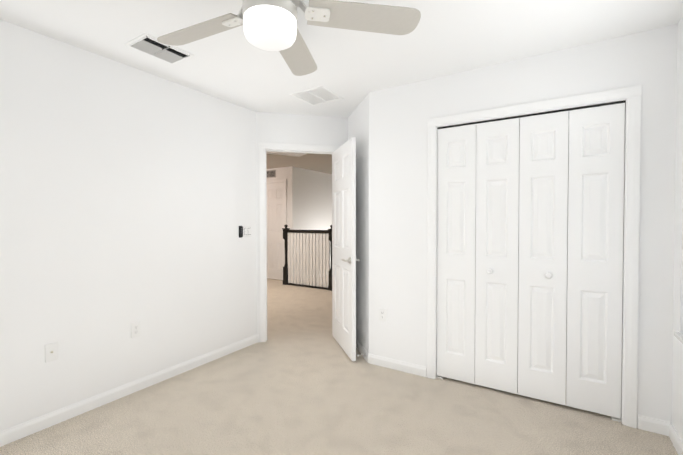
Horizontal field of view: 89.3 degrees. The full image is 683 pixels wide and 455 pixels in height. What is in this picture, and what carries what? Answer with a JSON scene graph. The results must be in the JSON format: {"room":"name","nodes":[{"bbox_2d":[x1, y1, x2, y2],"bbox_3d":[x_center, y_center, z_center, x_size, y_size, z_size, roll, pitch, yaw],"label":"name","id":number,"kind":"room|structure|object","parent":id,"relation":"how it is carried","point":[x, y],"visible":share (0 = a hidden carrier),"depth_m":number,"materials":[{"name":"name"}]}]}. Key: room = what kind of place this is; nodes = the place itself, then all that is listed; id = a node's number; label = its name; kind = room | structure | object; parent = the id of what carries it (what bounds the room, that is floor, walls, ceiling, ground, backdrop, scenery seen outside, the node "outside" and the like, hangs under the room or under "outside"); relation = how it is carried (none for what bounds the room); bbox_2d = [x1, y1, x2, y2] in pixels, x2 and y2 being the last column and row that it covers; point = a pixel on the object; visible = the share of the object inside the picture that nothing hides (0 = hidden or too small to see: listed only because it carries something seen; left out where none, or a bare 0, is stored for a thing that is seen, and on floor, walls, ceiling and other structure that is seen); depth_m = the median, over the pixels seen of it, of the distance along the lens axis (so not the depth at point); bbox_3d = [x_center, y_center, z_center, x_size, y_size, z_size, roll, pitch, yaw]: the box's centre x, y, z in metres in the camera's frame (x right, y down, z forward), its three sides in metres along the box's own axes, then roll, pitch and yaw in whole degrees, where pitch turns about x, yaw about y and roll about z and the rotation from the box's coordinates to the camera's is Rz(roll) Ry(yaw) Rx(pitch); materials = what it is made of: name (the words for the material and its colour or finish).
{"room":"empty bedroom","nodes":[
{"label":"empty bedroom","id":0,"kind":"room"},
{"bbox_2d":[0,19,256,430],"bbox_3d":[-1.833,0.028,2.280,0.120,2.440,3.328,1,1,32],"label":"wall","id":1,"kind":"structure","parent":0,"point":[127,195],"depth_m":2.46,"materials":[{"name":"paint"}]},
{"bbox_2d":[44,342,57,362],"bbox_3d":[-1.824,0.786,2.179,0.015,0.114,0.070,1,1,32],"label":"outlet","id":2,"kind":"object","parent":1,"relation":"attached to","point":[51,351],"visible":1,"depth_m":2.18,"materials":[{"name":"white plastic"}]},
{"bbox_2d":[0,335,256,446],"bbox_3d":[-1.736,1.206,2.330,0.013,0.083,3.177,1,1,32],"label":"baseboard","id":3,"kind":"structure","parent":1,"relation":"attached to","point":[45,421],"depth_m":2.46,"materials":[{"name":"white paint"}]},
{"bbox_2d":[131,321,139,337],"bbox_3d":[-1.556,0.774,2.616,0.008,0.114,0.070,1,1,32],"label":"outlet","id":4,"kind":"object","parent":1,"relation":"attached to","point":[135,329],"visible":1,"depth_m":2.61,"materials":[{"name":"white plastic"}]},
{"bbox_2d":[239,226,242,237],"bbox_3d":[-1.009,0.042,3.472,0.018,0.120,0.042,1,1,32],"label":"cradle","id":5,"kind":"object","parent":1,"relation":"attached to","point":[240,231],"visible":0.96,"depth_m":3.46,"materials":[{"name":"black plastic"}]},
{"bbox_2d":[243,226,251,236],"bbox_3d":[-0.966,0.041,3.551,0.009,0.114,0.116,1,1,32],"label":"light switch","id":6,"kind":"object","parent":1,"relation":"attached to","point":[247,231],"visible":1,"depth_m":3.55,"materials":[{"name":"white plastic"}]},
{"bbox_2d":[267,166,295,257],"bbox_3d":[-1.924,-0.074,7.893,2.188,2.440,0.120,1,1,32],"label":"wall","id":7,"kind":"structure","parent":0,"point":[288,174],"depth_m":7.31,"materials":[{"name":"paint"}]},
{"bbox_2d":[267,170,275,177],"bbox_3d":[-1.578,-1.169,7.582,0.365,0.170,0.006,1,1,32],"label":"air vent","id":8,"kind":"object","parent":7,"relation":"in","point":[271,173],"visible":0.6,"depth_m":7.55,"materials":[{"name":"metal"}]},
{"bbox_2d":[267,183,283,279],"bbox_3d":[-1.449,0.087,7.602,0.608,2.108,0.035,1,1,32],"label":"hall door","id":9,"kind":"structure","parent":7,"relation":"in","point":[275,226],"depth_m":7.58,"materials":[{"name":"white paint"}]},
{"bbox_2d":[267,179,286,264],"bbox_3d":[-1.455,0.055,7.593,0.756,2.191,0.138,1,1,32],"label":"door frame","id":10,"kind":"structure","parent":7,"relation":"attached to","point":[284,181],"depth_m":7.36,"materials":[{"name":"white paint"}]},
{"bbox_2d":[256,112,347,341],"bbox_3d":[-0.380,-0.002,3.843,1.100,2.440,0.120,0,1,-13],"label":"wall","id":11,"kind":"structure","parent":0,"point":[296,129],"depth_m":3.73,"materials":[{"name":"paint"}]},
{"bbox_2d":[259,142,339,341],"bbox_3d":[-0.452,0.158,3.829,0.895,2.121,0.155,0,1,-13],"label":"door frame","id":12,"kind":"structure","parent":11,"relation":"attached to","point":[264,147],"depth_m":3.67,"materials":[{"name":"white paint"}]},
{"bbox_2d":[257,334,368,362],"bbox_3d":[-0.325,1.184,3.412,1.000,0.083,0.786,0,1,-13],"label":"baseboard","id":13,"kind":"structure","parent":11,"relation":"attached to","point":[361,348],"depth_m":3.36,"materials":[{"name":"white paint"}]},
{"bbox_2d":[332,137,359,360],"bbox_3d":[0.012,0.197,3.493,0.154,2.030,0.756,0,1,-16],"label":"bedroom door","id":14,"kind":"structure","parent":11,"relation":"in","point":[344,259],"depth_m":3.36,"materials":[{"name":"white paint"}]},
{"bbox_2d":[296,167,331,274],"bbox_3d":[-0.121,-0.093,8.831,0.120,2.440,3.380,1,1,32],"label":"wall","id":15,"kind":"structure","parent":0,"point":[313,200],"depth_m":7.88,"materials":[{"name":"paint"}]},
{"bbox_2d":[0,275,677,454],"bbox_3d":[-0.359,1.233,5.221,8.091,0.080,10.200,1,1,32],"label":"floor","id":16,"kind":"structure","parent":0,"point":[298,382],"depth_m":2.29,"materials":[{"name":"carpet"}]},
{"bbox_2d":[282,225,331,290],"bbox_3d":[-0.652,0.555,6.746,1.226,1.220,0.108,1,1,32],"label":"stair railing","id":17,"kind":"object","parent":16,"relation":"on","point":[310,251],"visible":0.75,"depth_m":6.73,"materials":[{"name":"black wood"}]},
{"bbox_2d":[0,0,682,173],"bbox_3d":[-0.362,-1.297,5.176,8.091,0.100,10.200,1,1,32],"label":"ceiling","id":18,"kind":"structure","parent":0,"point":[354,67],"depth_m":2.21,"materials":[{"name":"paint"}]},
{"bbox_2d":[125,33,193,63],"bbox_3d":[-1.214,-1.186,2.320,0.242,0.016,0.336,1,1,32],"label":"ceiling vent","id":19,"kind":"object","parent":18,"relation":"in","point":[150,44],"visible":1,"depth_m":2.29,"materials":[{"name":"white metal"}]},
{"bbox_2d":[266,152,306,156],"bbox_3d":[-0.983,-1.251,5.799,0.740,0.012,0.320,-1,1,-31],"label":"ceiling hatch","id":20,"kind":"object","parent":18,"relation":"attached to","point":[290,154],"visible":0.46,"depth_m":5.86,"materials":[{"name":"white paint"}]},
{"bbox_2d":[157,0,420,75],"bbox_3d":[-0.352,-0.993,1.515,1.284,0.376,1.306,1,1,32],"label":"ceiling fan","id":21,"kind":"object","parent":18,"relation":"hanging from","point":[269,25],"visible":1,"depth_m":1.56,"materials":[{"name":"white wood"}]},
{"bbox_2d":[290,86,343,105],"bbox_3d":[-0.225,-1.208,3.194,0.358,0.006,0.356,1,1,32],"label":"ceiling vent","id":22,"kind":"object","parent":18,"relation":"in","point":[317,95],"visible":1,"depth_m":3.19,"materials":[{"name":"white metal"}]},
{"bbox_2d":[348,93,368,352],"bbox_3d":[0.209,0.003,3.515,0.100,2.440,0.786,0,1,-13],"label":"wall","id":23,"kind":"structure","parent":0,"point":[358,123],"depth_m":3.33,"materials":[{"name":"paint"}]},
{"bbox_2d":[369,24,677,424],"bbox_3d":[1.137,0.018,2.627,2.029,2.440,0.100,1,1,32],"label":"wall","id":24,"kind":"structure","parent":0,"point":[399,116],"depth_m":2.47,"materials":[{"name":"paint"}]},
{"bbox_2d":[379,308,385,321],"bbox_3d":[0.363,0.772,3.060,0.070,0.114,0.008,1,1,32],"label":"outlet","id":25,"kind":"object","parent":24,"relation":"attached to","point":[382,314],"visible":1,"depth_m":3.06,"materials":[{"name":"white plastic"}]},
{"bbox_2d":[368,354,426,376],"bbox_3d":[0.474,1.191,2.996,0.533,0.083,0.013,1,1,32],"label":"baseboard","id":26,"kind":"structure","parent":24,"relation":"attached to","point":[394,364],"depth_m":2.98,"materials":[{"name":"white paint"}]},
{"bbox_2d":[437,375,620,421],"bbox_3d":[1.291,1.234,2.536,1.185,0.012,0.030,1,1,32],"label":"trim","id":27,"kind":"structure","parent":24,"relation":"attached to","point":[612,418],"depth_m":2.23,"materials":[{"name":"white"}]},
{"bbox_2d":[437,103,624,418],"bbox_3d":[1.283,0.214,2.506,1.183,2.008,0.061,1,1,32],"label":"bifold closet door","id":28,"kind":"structure","parent":24,"relation":"in","point":[504,216],"depth_m":2.45,"materials":[{"name":"white paint"}]},
{"bbox_2d":[437,100,625,128],"bbox_3d":[1.291,-0.772,2.504,1.187,0.064,0.040,1,1,32],"label":"door track","id":29,"kind":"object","parent":24,"relation":"attached to","point":[583,107],"depth_m":2.43,"materials":[{"name":"black metal"}]},
{"bbox_2d":[427,85,641,428],"bbox_3d":[1.294,0.182,2.523,1.331,2.116,0.118,1,1,32],"label":"trim","id":30,"kind":"structure","parent":24,"relation":"attached to","point":[631,96],"depth_m":2.18,"materials":[{"name":"white paint"}]},
{"bbox_2d":[671,16,682,441],"bbox_3d":[1.366,0.049,0.888,0.200,2.440,4.109,1,1,32],"label":"wall","id":31,"kind":"structure","parent":0,"point":[677,389],"depth_m":1.97,"materials":[{"name":"paint"}]},
{"bbox_2d":[664,421,682,454],"bbox_3d":[1.079,1.233,0.648,0.013,0.083,3.359,1,1,32],"label":"baseboard","id":32,"kind":"structure","parent":31,"relation":"attached to","point":[669,430],"depth_m":1.98,"materials":[{"name":"white paint"}]},
{"bbox_2d":[674,332,682,343],"bbox_3d":[1.550,0.615,1.303,0.127,0.022,1.490,1,1,32],"label":"window sill","id":33,"kind":"structure","parent":31,"relation":"attached to","point":[678,336],"depth_m":1.90,"materials":[{"name":"white stone"}]}
]}

